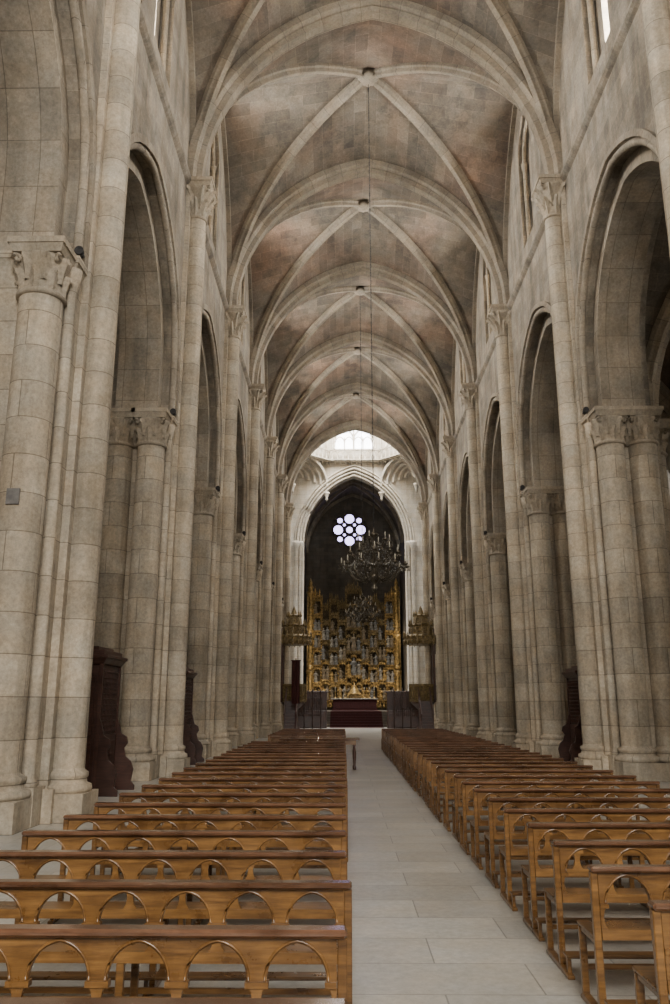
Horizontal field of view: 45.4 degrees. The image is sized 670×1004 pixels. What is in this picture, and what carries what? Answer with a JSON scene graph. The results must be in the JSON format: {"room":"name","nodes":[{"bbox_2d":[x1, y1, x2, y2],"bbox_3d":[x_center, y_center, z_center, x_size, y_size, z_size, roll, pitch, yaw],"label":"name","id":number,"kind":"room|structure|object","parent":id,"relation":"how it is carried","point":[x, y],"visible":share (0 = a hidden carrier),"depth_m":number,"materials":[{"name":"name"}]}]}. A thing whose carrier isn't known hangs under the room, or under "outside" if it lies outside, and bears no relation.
{"room":"church","nodes":[
{"label":"church","id":0,"kind":"room"},
{"bbox_2d":[0,0,283,600],"bbox_3d":[-5.257,-8.927,28.418,1.880,16.050,72.000,0,-14,1],"label":"wall","id":1,"kind":"structure","parent":0,"point":[51,50],"depth_m":20.58,"materials":[{"name":"stone"}]},
{"bbox_2d":[139,5,285,505],"bbox_3d":[-4.337,-8.546,28.311,0.160,0.320,72.000,0,-14,1],"label":"crown molding","id":2,"kind":"structure","parent":1,"relation":"attached to","point":[143,28],"depth_m":22.07,"materials":[{"name":"stone"}]},
{"bbox_2d":[0,727,669,1003],"bbox_3d":[1.430,11.234,36.857,34.000,0.200,103.000,0,-14,1],"label":"floor","id":3,"kind":"structure","parent":0,"point":[429,926],"depth_m":6.71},
{"bbox_2d":[0,0,142,834],"bbox_3d":[-5.330,-3.315,14.620,3.321,17.100,3.080,0,-14,1],"label":"stone pier","id":4,"kind":"object","parent":3,"relation":"on","point":[59,315],"visible":1,"depth_m":13.10,"materials":[{"name":"stone"}]},
{"bbox_2d":[74,246,84,258],"bbox_3d":[-4.519,-4.384,14.185,0.170,0.253,0.190,0,-14,1],"label":"floodlight","id":5,"kind":"object","parent":4,"relation":"attached to","point":[78,250],"visible":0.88,"depth_m":14.16,"materials":[{"name":"black metal"}]},
{"bbox_2d":[85,646,133,796],"bbox_3d":[-5.058,4.514,16.659,1.600,2.920,1.560,0,-14,1],"label":"confessional","id":6,"kind":"object","parent":3,"relation":"on","point":[109,768],"visible":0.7,"depth_m":16.29,"materials":[{"name":"brown wood"}]},
{"bbox_2d":[94,176,218,780],"bbox_3d":[-5.241,-1.353,22.375,3.321,17.100,3.080,0,-14,1],"label":"stone pier","id":7,"kind":"object","parent":3,"relation":"on","point":[142,611],"visible":0.84,"depth_m":20.76,"materials":[{"name":"stone"}]},
{"bbox_2d":[0,924,346,1000],"bbox_3d":[-1.176,2.249,3.427,2.466,0.820,0.590,0,-14,1],"label":"pew","id":8,"kind":"object","parent":3,"relation":"on","point":[98,945],"visible":0.98,"depth_m":3.41,"materials":[{"name":"brown wood"}]},
{"bbox_2d":[0,850,346,996],"bbox_3d":[-1.152,2.700,5.209,2.466,0.820,0.590,0,-14,0],"label":"pew","id":9,"kind":"object","parent":3,"relation":"on","point":[27,863],"visible":0.68,"depth_m":5.19,"materials":[{"name":"brown wood"}]},
{"bbox_2d":[0,997,347,1003],"bbox_3d":[-1.187,2.030,2.559,2.466,0.820,0.590,0,-14,0],"label":"pew","id":10,"kind":"object","parent":3,"relation":"on","point":[3,1000],"visible":1,"depth_m":2.59,"materials":[{"name":"brown wood"}]},
{"bbox_2d":[0,879,351,1003],"bbox_3d":[-1.138,2.477,4.325,2.466,0.820,0.590,0,-14,1],"label":"pew","id":11,"kind":"object","parent":3,"relation":"on","point":[30,895],"visible":0.83,"depth_m":4.31,"materials":[{"name":"brown wood"}]},
{"bbox_2d":[14,830,346,924],"bbox_3d":[-1.141,2.914,6.052,2.466,0.820,0.590,0,-14,1],"label":"pew","id":12,"kind":"object","parent":3,"relation":"on","point":[31,839],"visible":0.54,"depth_m":6.04,"materials":[{"name":"brown wood"}]},
{"bbox_2d":[183,666,203,764],"bbox_3d":[-4.914,6.575,24.801,1.600,2.920,1.560,0,-14,1],"label":"confessional","id":13,"kind":"object","parent":3,"relation":"on","point":[194,748],"visible":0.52,"depth_m":24.96,"materials":[{"name":"brown wood"}]},
{"bbox_2d":[47,814,346,924],"bbox_3d":[-1.124,3.135,6.927,2.466,0.820,0.590,0,-14,1],"label":"pew","id":14,"kind":"object","parent":3,"relation":"on","point":[71,821],"visible":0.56,"depth_m":6.92,"materials":[{"name":"brown wood"}]},
{"bbox_2d":[186,305,248,758],"bbox_3d":[-5.152,0.610,30.130,3.321,17.100,3.080,0,-14,1],"label":"stone pier","id":15,"kind":"object","parent":3,"relation":"on","point":[209,622],"visible":0.48,"depth_m":28.73,"materials":[{"name":"stone"}]},
{"bbox_2d":[90,802,346,874],"bbox_3d":[-1.116,3.351,7.780,2.466,0.820,0.590,0,-14,1],"label":"pew","id":16,"kind":"object","parent":3,"relation":"on","point":[100,807],"visible":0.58,"depth_m":7.77,"materials":[{"name":"brown wood"}]},
{"bbox_2d":[111,792,345,874],"bbox_3d":[-1.110,3.574,8.661,2.466,0.820,0.590,0,-14,1],"label":"pew","id":17,"kind":"object","parent":3,"relation":"on","point":[123,796],"visible":0.48,"depth_m":8.65,"materials":[{"name":"brown wood"}]},
{"bbox_2d":[134,784,347,861],"bbox_3d":[-1.079,3.797,9.543,2.466,0.820,0.590,0,-14,0],"label":"pew","id":18,"kind":"object","parent":3,"relation":"on","point":[338,788],"visible":0.38,"depth_m":9.53,"materials":[{"name":"brown wood"}]},
{"bbox_2d":[227,384,266,746],"bbox_3d":[-5.062,2.572,37.886,3.321,17.100,3.080,0,-14,1],"label":"stone pier","id":19,"kind":"object","parent":3,"relation":"on","point":[240,729],"visible":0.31,"depth_m":36.65,"materials":[{"name":"stone"}]},
{"bbox_2d":[158,778,346,824],"bbox_3d":[-1.067,4.017,10.414,2.466,0.820,0.590,0,-14,1],"label":"pew","id":20,"kind":"object","parent":3,"relation":"on","point":[161,780],"visible":0.35,"depth_m":10.40,"materials":[{"name":"brown wood"}]},
{"bbox_2d":[172,772,345,824],"bbox_3d":[-1.079,4.244,11.310,2.466,0.820,0.590,0,-14,1],"label":"pew","id":21,"kind":"object","parent":3,"relation":"on","point":[174,774],"visible":0.34,"depth_m":11.30,"materials":[{"name":"brown wood"}]},
{"bbox_2d":[183,767,344,813],"bbox_3d":[-1.074,4.458,12.155,2.466,0.820,0.590,0,-14,0],"label":"pew","id":22,"kind":"object","parent":3,"relation":"on","point":[186,769],"visible":0.25,"depth_m":12.15,"materials":[{"name":"brown wood"}]},
{"bbox_2d":[252,436,279,738],"bbox_3d":[-4.973,4.535,45.641,3.321,17.100,3.080,0,-14,1],"label":"stone pier","id":23,"kind":"object","parent":3,"relation":"on","point":[262,729],"visible":0.34,"depth_m":44.67,"materials":[{"name":"stone"}]},
{"bbox_2d":[192,763,345,813],"bbox_3d":[-1.050,4.682,13.042,2.466,0.820,0.590,0,-14,1],"label":"pew","id":24,"kind":"object","parent":3,"relation":"on","point":[196,764],"visible":0.22,"depth_m":13.03,"materials":[{"name":"brown wood"}]},
{"bbox_2d":[205,759,346,783],"bbox_3d":[-1.024,4.904,13.916,2.466,0.820,0.590,0,-14,1],"label":"pew","id":25,"kind":"object","parent":3,"relation":"on","point":[206,760],"visible":0.21,"depth_m":13.91,"materials":[{"name":"brown wood"}]},
{"bbox_2d":[269,474,288,732],"bbox_3d":[-4.884,6.497,53.396,3.321,17.100,3.080,0,-14,1],"label":"stone pier","id":26,"kind":"object","parent":3,"relation":"on","point":[281,479],"visible":0.3,"depth_m":52.71,"materials":[{"name":"stone"}]},
{"bbox_2d":[212,756,345,790],"bbox_3d":[-1.023,5.120,14.773,2.466,0.820,0.590,0,-14,0],"label":"pew","id":27,"kind":"object","parent":3,"relation":"on","point":[214,757],"visible":0.12,"depth_m":14.76,"materials":[{"name":"brown wood"}]},
{"bbox_2d":[221,753,346,759],"bbox_3d":[-1.003,5.345,15.662,2.466,0.820,0.590,0,-14,1],"label":"pew","id":28,"kind":"object","parent":3,"relation":"on","point":[222,754],"visible":0.14,"depth_m":15.65,"materials":[{"name":"brown wood"}]},
{"bbox_2d":[226,751,344,752],"bbox_3d":[-1.022,5.566,16.535,2.466,0.820,0.590,0,-14,1],"label":"pew","id":29,"kind":"object","parent":3,"relation":"on","point":[226,751],"visible":0.11,"depth_m":16.51,"materials":[{"name":"brown wood"}]},
{"bbox_2d":[280,503,294,728],"bbox_3d":[-4.794,8.459,61.151,3.321,17.100,3.080,0,-14,1],"label":"stone pier","id":30,"kind":"object","parent":3,"relation":"on","point":[289,508],"visible":0.2,"depth_m":61.59,"materials":[{"name":"stone"}]},
{"bbox_2d":[232,748,344,750],"bbox_3d":[-1.010,5.782,17.389,2.466,0.820,0.590,0,-14,1],"label":"pew","id":31,"kind":"object","parent":3,"relation":"on","point":[233,749],"visible":0.19,"depth_m":17.39,"materials":[{"name":"brown wood"}]},
{"bbox_2d":[237,746,344,747],"bbox_3d":[-1.001,6.006,18.274,2.466,0.820,0.590,0,-14,1],"label":"pew","id":32,"kind":"object","parent":3,"relation":"on","point":[238,746],"visible":0.14,"depth_m":18.26,"materials":[{"name":"brown wood"}]},
{"bbox_2d":[242,744,344,745],"bbox_3d":[-0.985,6.226,19.142,2.466,0.820,0.590,0,-14,1],"label":"pew","id":33,"kind":"object","parent":3,"relation":"on","point":[243,744],"visible":0.14,"depth_m":19.14,"materials":[{"name":"brown wood"}]},
{"bbox_2d":[291,658,300,728],"bbox_3d":[-2.620,12.796,53.117,0.640,4.750,0.500,0,-14,1],"label":"banner","id":34,"kind":"object","parent":3,"relation":"on","point":[295,683],"visible":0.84,"depth_m":53.28,"materials":[{"name":"fabric"}]},
{"bbox_2d":[280,606,312,728],"bbox_3d":[-2.839,11.583,56.373,2.695,8.700,4.616,2,-14,-8],"label":"pulpit","id":35,"kind":"object","parent":3,"relation":"on","point":[293,633],"visible":0.81,"depth_m":56.67,"materials":[{"name":"brown wood"}]},
{"bbox_2d":[247,743,345,752],"bbox_3d":[-0.957,6.444,20.002,2.466,0.820,0.590,0,-14,0],"label":"pew","id":36,"kind":"object","parent":3,"relation":"on","point":[247,743],"visible":0.02,"depth_m":19.98,"materials":[{"name":"brown wood"}]},
{"bbox_2d":[251,741,344,742],"bbox_3d":[-0.967,6.667,20.884,2.466,0.820,0.590,0,-14,1],"label":"pew","id":37,"kind":"object","parent":3,"relation":"on","point":[251,741],"visible":0.09,"depth_m":20.87,"materials":[{"name":"brown wood"}]},
{"bbox_2d":[268,735,344,740],"bbox_3d":[-0.897,7.799,25.359,2.466,0.820,0.590,0,-14,0],"label":"pew","id":38,"kind":"object","parent":3,"relation":"on","point":[269,738],"visible":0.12,"depth_m":25.33,"materials":[{"name":"brown wood"}]},
{"bbox_2d":[298,688,321,728],"bbox_3d":[-2.253,15.164,58.703,2.580,2.900,0.180,0,-14,1],"label":"stall","id":39,"kind":"object","parent":3,"relation":"on","point":[304,721],"visible":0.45,"depth_m":58.53,"materials":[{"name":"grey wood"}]},
{"bbox_2d":[298,691,327,727],"bbox_3d":[-1.924,15.878,61.200,2.800,2.760,0.700,0,-14,1],"label":"stall","id":40,"kind":"object","parent":3,"relation":"on","point":[324,693],"visible":0.34,"depth_m":61.41,"materials":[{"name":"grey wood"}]},
{"bbox_2d":[279,738,359,769],"bbox_3d":[-0.432,7.061,22.461,2.250,0.830,0.600,0,-14,1],"label":"wooden table","id":41,"kind":"object","parent":3,"relation":"on","point":[349,741],"visible":0.53,"depth_m":22.29,"materials":[{"name":"brown wood"}]},
{"bbox_2d":[385,691,417,727],"bbox_3d":[5.276,15.858,61.122,2.800,2.760,0.700,0,-14,1],"label":"stall","id":42,"kind":"object","parent":3,"relation":"on","point":[390,703],"visible":0.4,"depth_m":61.35,"materials":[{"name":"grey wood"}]},
{"bbox_2d":[393,689,418,728],"bbox_3d":[5.547,15.142,58.618,2.580,2.900,0.180,0,-14,1],"label":"stall","id":43,"kind":"object","parent":3,"relation":"on","point":[402,721],"visible":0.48,"depth_m":58.46,"materials":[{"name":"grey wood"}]},
{"bbox_2d":[383,730,448,752],"bbox_3d":[3.037,8.981,30.029,2.466,0.820,0.590,0,-14,0],"label":"pew","id":44,"kind":"object","parent":3,"relation":"on","point":[383,730],"visible":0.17,"depth_m":30.00,"materials":[{"name":"brown wood"}]},
{"bbox_2d":[402,606,436,728],"bbox_3d":[6.062,11.558,56.277,2.695,8.700,4.616,-2,-14,9],"label":"pulpit","id":45,"kind":"object","parent":3,"relation":"on","point":[423,697],"visible":0.88,"depth_m":56.48,"materials":[{"name":"brown wood"}]},
{"bbox_2d":[386,732,457,757],"bbox_3d":[3.010,8.320,27.416,2.466,0.820,0.590,0,-14,0],"label":"pew","id":46,"kind":"object","parent":3,"relation":"on","point":[387,744],"visible":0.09,"depth_m":27.41,"materials":[{"name":"brown wood"}]},
{"bbox_2d":[389,734,465,760],"bbox_3d":[2.988,7.880,25.677,2.466,0.820,0.590,0,-14,1],"label":"pew","id":47,"kind":"object","parent":3,"relation":"on","point":[390,746],"visible":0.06,"depth_m":25.66,"materials":[{"name":"brown wood"}]},
{"bbox_2d":[417,502,438,728],"bbox_3d":[8.104,8.424,61.011,3.321,17.100,3.080,0,-14,1],"label":"stone pier","id":48,"kind":"object","parent":3,"relation":"on","point":[428,605],"visible":0.23,"depth_m":61.12,"materials":[{"name":"stone"}]},
{"bbox_2d":[392,735,470,762],"bbox_3d":[2.999,7.657,24.796,2.466,0.820,0.590,0,-14,1],"label":"pew","id":49,"kind":"object","parent":3,"relation":"on","point":[392,735],"visible":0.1,"depth_m":24.78,"materials":[{"name":"brown wood"}]},
{"bbox_2d":[393,736,475,765],"bbox_3d":[2.984,7.433,23.912,2.466,0.820,0.590,0,-14,1],"label":"pew","id":50,"kind":"object","parent":3,"relation":"on","point":[395,737],"visible":0.16,"depth_m":23.90,"materials":[{"name":"brown wood"}]},
{"bbox_2d":[395,738,480,767],"bbox_3d":[2.985,7.216,23.053,2.466,0.820,0.590,0,-14,0],"label":"pew","id":51,"kind":"object","parent":3,"relation":"on","point":[396,738],"visible":0.17,"depth_m":23.03,"materials":[{"name":"brown wood"}]},
{"bbox_2d":[396,739,485,770],"bbox_3d":[2.950,6.997,22.191,2.466,0.820,0.590,0,-14,0],"label":"pew","id":52,"kind":"object","parent":3,"relation":"on","point":[397,753],"visible":0.08,"depth_m":22.17,"materials":[{"name":"brown wood"}]},
{"bbox_2d":[427,474,455,730],"bbox_3d":[8.014,6.462,53.256,3.321,17.100,3.080,0,-14,1],"label":"stone pier","id":53,"kind":"object","parent":3,"relation":"on","point":[444,638],"visible":0.38,"depth_m":52.13,"materials":[{"name":"stone"}]},
{"bbox_2d":[399,740,491,772],"bbox_3d":[2.940,6.776,21.316,2.466,0.820,0.590,0,-14,1],"label":"pew","id":54,"kind":"object","parent":3,"relation":"on","point":[400,741],"visible":0.2,"depth_m":21.30,"materials":[{"name":"brown wood"}]},
{"bbox_2d":[401,742,497,775],"bbox_3d":[2.937,6.549,20.419,2.466,0.820,0.590,0,-14,1],"label":"pew","id":55,"kind":"object","parent":3,"relation":"on","point":[403,743],"visible":0.23,"depth_m":20.41,"materials":[{"name":"brown wood"}]},
{"bbox_2d":[403,744,504,779],"bbox_3d":[2.916,6.329,19.549,2.466,0.820,0.590,0,-14,0],"label":"pew","id":56,"kind":"object","parent":3,"relation":"on","point":[405,745],"visible":0.12,"depth_m":19.52,"materials":[{"name":"brown wood"}]},
{"bbox_2d":[406,745,511,782],"bbox_3d":[2.906,6.112,18.692,2.466,0.820,0.590,0,-14,0],"label":"pew","id":57,"kind":"object","parent":3,"relation":"on","point":[408,746],"visible":0.17,"depth_m":18.67,"materials":[{"name":"brown wood"}]},
{"bbox_2d":[440,436,479,736],"bbox_3d":[7.925,4.499,45.501,3.321,17.100,3.080,0,-14,1],"label":"stone pier","id":58,"kind":"object","parent":3,"relation":"on","point":[461,577],"visible":0.5,"depth_m":44.20,"materials":[{"name":"stone"}]},
{"bbox_2d":[409,747,520,786],"bbox_3d":[2.895,5.884,17.792,2.466,0.820,0.590,0,-14,1],"label":"pew","id":59,"kind":"object","parent":3,"relation":"on","point":[411,748],"visible":0.27,"depth_m":17.79,"materials":[{"name":"brown wood"}]},
{"bbox_2d":[412,750,528,791],"bbox_3d":[2.881,5.668,16.936,2.466,0.820,0.590,0,-14,0],"label":"pew","id":60,"kind":"object","parent":3,"relation":"on","point":[414,767],"visible":0.26,"depth_m":16.92,"materials":[{"name":"brown wood"}]},
{"bbox_2d":[416,752,539,796],"bbox_3d":[2.884,5.446,16.059,2.466,0.820,0.590,0,-14,0],"label":"pew","id":61,"kind":"object","parent":3,"relation":"on","point":[419,754],"visible":0.23,"depth_m":16.04,"materials":[{"name":"brown wood"}]},
{"bbox_2d":[421,755,553,801],"bbox_3d":[2.890,5.225,15.187,2.466,0.820,0.590,0,-14,1],"label":"pew","id":62,"kind":"object","parent":3,"relation":"on","point":[424,757],"visible":0.27,"depth_m":15.17,"materials":[{"name":"brown wood"}]},
{"bbox_2d":[459,383,516,745],"bbox_3d":[7.835,2.537,37.746,3.321,17.100,3.080,0,-14,1],"label":"stone pier","id":63,"kind":"object","parent":3,"relation":"on","point":[495,670],"visible":0.54,"depth_m":36.28,"materials":[{"name":"stone"}]},
{"bbox_2d":[425,758,563,807],"bbox_3d":[2.861,5.003,14.310,2.466,0.820,0.590,0,-14,0],"label":"pew","id":64,"kind":"object","parent":3,"relation":"on","point":[428,760],"visible":0.2,"depth_m":14.29,"materials":[{"name":"brown wood"}]},
{"bbox_2d":[429,761,582,814],"bbox_3d":[2.844,4.786,13.451,2.466,0.820,0.590,0,-14,1],"label":"pew","id":65,"kind":"object","parent":3,"relation":"on","point":[433,783],"visible":0.28,"depth_m":13.44,"materials":[{"name":"brown wood"}]},
{"bbox_2d":[435,765,593,822],"bbox_3d":[2.830,4.571,12.603,2.466,0.820,0.590,0,-14,0],"label":"pew","id":66,"kind":"object","parent":3,"relation":"on","point":[440,769],"visible":0.36,"depth_m":12.59,"materials":[{"name":"brown wood"}]},
{"bbox_2d":[442,770,615,831],"bbox_3d":[2.837,4.345,11.708,2.466,0.820,0.590,0,-14,1],"label":"pew","id":67,"kind":"object","parent":3,"relation":"on","point":[448,774],"visible":0.35,"depth_m":11.69,"materials":[{"name":"brown wood"}]},
{"bbox_2d":[486,304,576,757],"bbox_3d":[7.746,0.575,29.991,3.321,17.100,3.080,0,-14,1],"label":"stone pier","id":68,"kind":"object","parent":3,"relation":"on","point":[541,607],"visible":0.77,"depth_m":28.42,"materials":[{"name":"stone"}]},
{"bbox_2d":[452,775,639,841],"bbox_3d":[2.846,4.123,10.832,2.466,0.820,0.590,0,-14,1],"label":"pew","id":69,"kind":"object","parent":3,"relation":"on","point":[458,779],"visible":0.47,"depth_m":10.82,"materials":[{"name":"brown wood"}]},
{"bbox_2d":[459,781,659,854],"bbox_3d":[2.813,3.904,9.965,2.466,0.820,0.590,0,-14,0],"label":"pew","id":70,"kind":"object","parent":3,"relation":"on","point":[467,786],"visible":0.38,"depth_m":9.96,"materials":[{"name":"brown wood"}]},
{"bbox_2d":[470,788,669,869],"bbox_3d":[2.808,3.685,9.101,2.466,0.820,0.590,0,-14,0],"label":"pew","id":71,"kind":"object","parent":3,"relation":"on","point":[479,794],"visible":0.54,"depth_m":9.09,"materials":[{"name":"brown wood"}]},
{"bbox_2d":[558,666,582,760],"bbox_3d":[7.683,6.491,24.471,1.600,2.920,1.560,0,-14,1],"label":"confessional","id":72,"kind":"object","parent":3,"relation":"on","point":[569,749],"visible":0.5,"depth_m":24.66,"materials":[{"name":"brown wood"}]},
{"bbox_2d":[484,797,669,888],"bbox_3d":[2.805,3.458,8.203,2.466,0.820,0.590,0,-14,1],"label":"pew","id":73,"kind":"object","parent":3,"relation":"on","point":[495,804],"visible":0.68,"depth_m":8.19,"materials":[{"name":"brown wood"}]},
{"bbox_2d":[498,808,669,910],"bbox_3d":[2.784,3.240,7.340,2.466,0.820,0.590,0,-14,1],"label":"pew","id":74,"kind":"object","parent":3,"relation":"on","point":[511,816],"visible":0.66,"depth_m":7.33,"materials":[{"name":"brown wood"}]},
{"bbox_2d":[521,822,669,941],"bbox_3d":[2.790,3.014,6.450,2.466,0.820,0.590,0,-14,1],"label":"pew","id":75,"kind":"object","parent":3,"relation":"on","point":[536,831],"visible":0.74,"depth_m":6.45,"materials":[{"name":"brown wood"}]},
{"bbox_2d":[531,174,669,781],"bbox_3d":[7.657,-1.388,22.236,3.321,17.100,3.080,0,-14,1],"label":"stone pier","id":76,"kind":"object","parent":3,"relation":"on","point":[615,477],"visible":0.98,"depth_m":20.61,"materials":[{"name":"stone"}]},
{"bbox_2d":[543,839,669,979],"bbox_3d":[2.763,2.801,5.608,2.466,0.820,0.590,0,-14,1],"label":"pew","id":77,"kind":"object","parent":3,"relation":"on","point":[606,851],"visible":0.8,"depth_m":5.59,"materials":[{"name":"brown wood"}]},
{"bbox_2d":[577,864,669,1003],"bbox_3d":[2.743,2.578,4.727,2.466,0.820,0.590,0,-14,1],"label":"pew","id":78,"kind":"object","parent":3,"relation":"on","point":[654,878],"visible":0.84,"depth_m":4.72,"materials":[{"name":"brown wood"}]},
{"bbox_2d":[632,900,669,1003],"bbox_3d":[2.764,2.356,3.848,2.466,0.820,0.590,0,-14,1],"label":"pew","id":79,"kind":"object","parent":3,"relation":"on","point":[656,977],"visible":1,"depth_m":3.85,"materials":[{"name":"brown wood"}]},
{"bbox_2d":[640,0,669,253],"bbox_3d":[7.567,-3.350,14.481,3.321,17.100,3.080,0,-14,1],"label":"stone pier","id":80,"kind":"object","parent":3,"relation":"on","point":[655,13],"visible":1,"depth_m":15.57,"materials":[{"name":"stone"}]},
{"bbox_2d":[307,479,398,536],"bbox_3d":[1.851,0.677,81.148,10.000,7.000,11.300,0,-14,1],"label":"ceiling","id":81,"kind":"structure","parent":0,"point":[352,490],"depth_m":85.87,"materials":[{"name":"stone"}]},
{"bbox_2d":[304,480,403,552],"bbox_3d":[1.851,0.647,81.155,10.296,7.099,11.657,0,-14,1],"label":"rib","id":82,"kind":"object","parent":81,"relation":"attached to","point":[348,484],"visible":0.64,"depth_m":85.52,"materials":[{"name":"stone"}]},
{"bbox_2d":[292,431,417,500],"bbox_3d":[1.723,-8.045,71.545,13.300,14.200,11.200,0,-14,1],"label":"dome","id":83,"kind":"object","parent":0,"point":[382,451],"depth_m":74.66,"materials":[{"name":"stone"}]},
{"bbox_2d":[335,430,371,448],"bbox_3d":[1.781,-6.766,76.600,3.800,4.200,0.030,0,-14,1],"label":"window","id":84,"kind":"structure","parent":83,"relation":"in","point":[339,444],"depth_m":76.32,"materials":[{"name":"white glass"}]},
{"bbox_2d":[303,497,407,690],"bbox_3d":[1.853,8.494,79.428,11.000,26.000,11.800,0,-14,1],"label":"wall","id":85,"kind":"structure","parent":0,"point":[321,563],"depth_m":85.45,"materials":[{"name":"stone"}]},
{"bbox_2d":[330,511,368,548],"bbox_3d":[1.563,3.011,86.296,4.133,4.133,0.200,0,-14,1],"label":"window","id":86,"kind":"structure","parent":85,"relation":"in","point":[349,518],"depth_m":86.31,"materials":[{"name":"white glass"}]},
{"bbox_2d":[289,461,424,690],"bbox_3d":[1.777,7.788,72.561,27.200,24.000,1.860,0,-14,1],"label":"wall","id":87,"kind":"structure","parent":0,"point":[401,495],"depth_m":73.59,"materials":[{"name":"stone"}]},
{"bbox_2d":[327,710,386,726],"bbox_3d":[1.809,19.546,72.557,9.400,1.200,18.700,0,-14,1],"label":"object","id":88,"kind":"structure","parent":0,"point":[384,712],"depth_m":65.12,"materials":[{"name":"stone"}]},
{"bbox_2d":[306,579,401,709],"bbox_3d":[1.884,14.252,80.782,9.616,13.100,1.748,0,-14,1],"label":"altarpiece","id":89,"kind":"object","parent":88,"relation":"on","point":[343,652],"visible":0.84,"depth_m":80.24,"materials":[{"name":"gold metal"}]},
{"bbox_2d":[331,698,377,709],"bbox_3d":[1.819,18.640,73.663,4.300,1.070,1.400,0,-14,1],"label":"altar table","id":90,"kind":"object","parent":88,"relation":"on","point":[338,703],"visible":1,"depth_m":73.07,"materials":[{"name":"fabric"}]},
{"bbox_2d":[347,682,361,697],"bbox_3d":[1.848,18.550,76.367,1.500,2.600,1.500,0,-14,1],"label":"tabernacle","id":91,"kind":"object","parent":90,"relation":"on","point":[354,692],"visible":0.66,"depth_m":76.00,"materials":[{"name":"gold metal"}]},
{"bbox_2d":[330,711,383,727],"bbox_3d":[1.745,18.128,66.985,4.200,1.215,11.200,0,-14,1],"label":"carpet","id":92,"kind":"object","parent":88,"relation":"on","point":[338,719],"visible":1,"depth_m":64.24,"materials":[{"name":"carpet"}]},
{"bbox_2d":[192,0,557,472],"bbox_3d":[1.252,-12.434,29.231,11.300,7.750,72.000,0,-14,1],"label":"ceiling","id":93,"kind":"structure","parent":0,"point":[470,118],"depth_m":32.24,"materials":[{"name":"beige stone"}]},
{"bbox_2d":[284,393,427,502],"bbox_3d":[1.612,-4.564,60.449,11.615,7.854,8.747,0,-14,1],"label":"rib","id":94,"kind":"object","parent":93,"relation":"attached to","point":[407,451],"visible":0.61,"depth_m":63.35,"materials":[{"name":"stone"}]},
{"bbox_2d":[276,347,439,473],"bbox_3d":[1.522,-6.552,52.602,11.615,7.849,8.557,0,-14,1],"label":"rib","id":95,"kind":"object","parent":93,"relation":"attached to","point":[294,421],"visible":0.62,"depth_m":55.54,"materials":[{"name":"stone"}]},
{"bbox_2d":[264,286,455,435],"bbox_3d":[1.432,-8.514,44.847,11.615,7.849,8.557,0,-14,1],"label":"rib","id":96,"kind":"object","parent":93,"relation":"attached to","point":[286,376],"visible":0.62,"depth_m":47.75,"materials":[{"name":"stone"}]},
{"bbox_2d":[344,298,381,626],"bbox_3d":[1.431,-2.699,43.271,1.902,18.837,1.902,-12,-18,38],"label":"chandelier","id":97,"kind":"object","parent":93,"relation":"hanging from","point":[362,605],"visible":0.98,"depth_m":41.15,"materials":[{"name":"brown metal"}]},
{"bbox_2d":[247,198,479,383],"bbox_3d":[1.343,-10.477,37.092,11.615,7.849,8.557,0,-14,1],"label":"rib","id":98,"kind":"object","parent":93,"relation":"attached to","point":[452,318],"visible":0.72,"depth_m":39.95,"materials":[{"name":"stone"}]},
{"bbox_2d":[221,62,519,304],"bbox_3d":[1.254,-12.439,29.337,11.615,7.849,8.557,0,-14,1],"label":"rib","id":99,"kind":"object","parent":93,"relation":"attached to","point":[479,229],"visible":0.77,"depth_m":32.14,"materials":[{"name":"stone"}]},
{"bbox_2d":[338,84,409,591],"bbox_3d":[1.252,-6.423,27.710,2.237,19.149,2.237,5,-15,-19],"label":"chandelier","id":100,"kind":"object","parent":93,"relation":"hanging from","point":[373,576],"visible":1,"depth_m":25.48,"materials":[{"name":"brown metal"}]},
{"bbox_2d":[185,0,564,175],"bbox_3d":[1.164,-14.401,21.582,11.615,7.849,8.557,0,-14,1],"label":"rib","id":101,"kind":"object","parent":93,"relation":"attached to","point":[526,89],"visible":0.88,"depth_m":24.98,"materials":[{"name":"stone"}]},
{"bbox_2d":[427,0,663,600],"bbox_3d":[7.762,-8.962,28.277,1.880,16.050,72.000,0,-14,1],"label":"wall","id":102,"kind":"structure","parent":0,"point":[614,195],"depth_m":22.30,"materials":[{"name":"stone"}]},
{"bbox_2d":[426,0,640,504],"bbox_3d":[6.842,-8.577,28.190,0.160,0.320,72.000,0,-14,1],"label":"crown molding","id":103,"kind":"structure","parent":102,"relation":"attached to","point":[633,7],"depth_m":22.18,"materials":[{"name":"stone"}]},
{"bbox_2d":[645,210,669,413],"bbox_3d":[11.705,-4.549,27.373,6.300,7.050,72.500,0,-14,1],"label":"ceiling","id":104,"kind":"structure","parent":0,"point":[659,275],"depth_m":22.14,"materials":[{"name":"grey stone"}]},
{"bbox_2d":[646,289,669,418],"bbox_3d":[11.453,-4.173,27.138,5.854,6.255,72.536,0,-14,1],"label":"rib","id":105,"kind":"object","parent":104,"relation":"attached to","point":[659,338],"visible":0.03,"depth_m":22.37,"materials":[{"name":"stone"}]},
{"bbox_2d":[666,428,669,493],"bbox_3d":[14.005,-0.023,26.201,1.700,16.400,72.500,0,-14,1],"label":"wall","id":106,"kind":"structure","parent":0,"point":[668,446],"depth_m":34.27,"materials":[{"name":"stone"}]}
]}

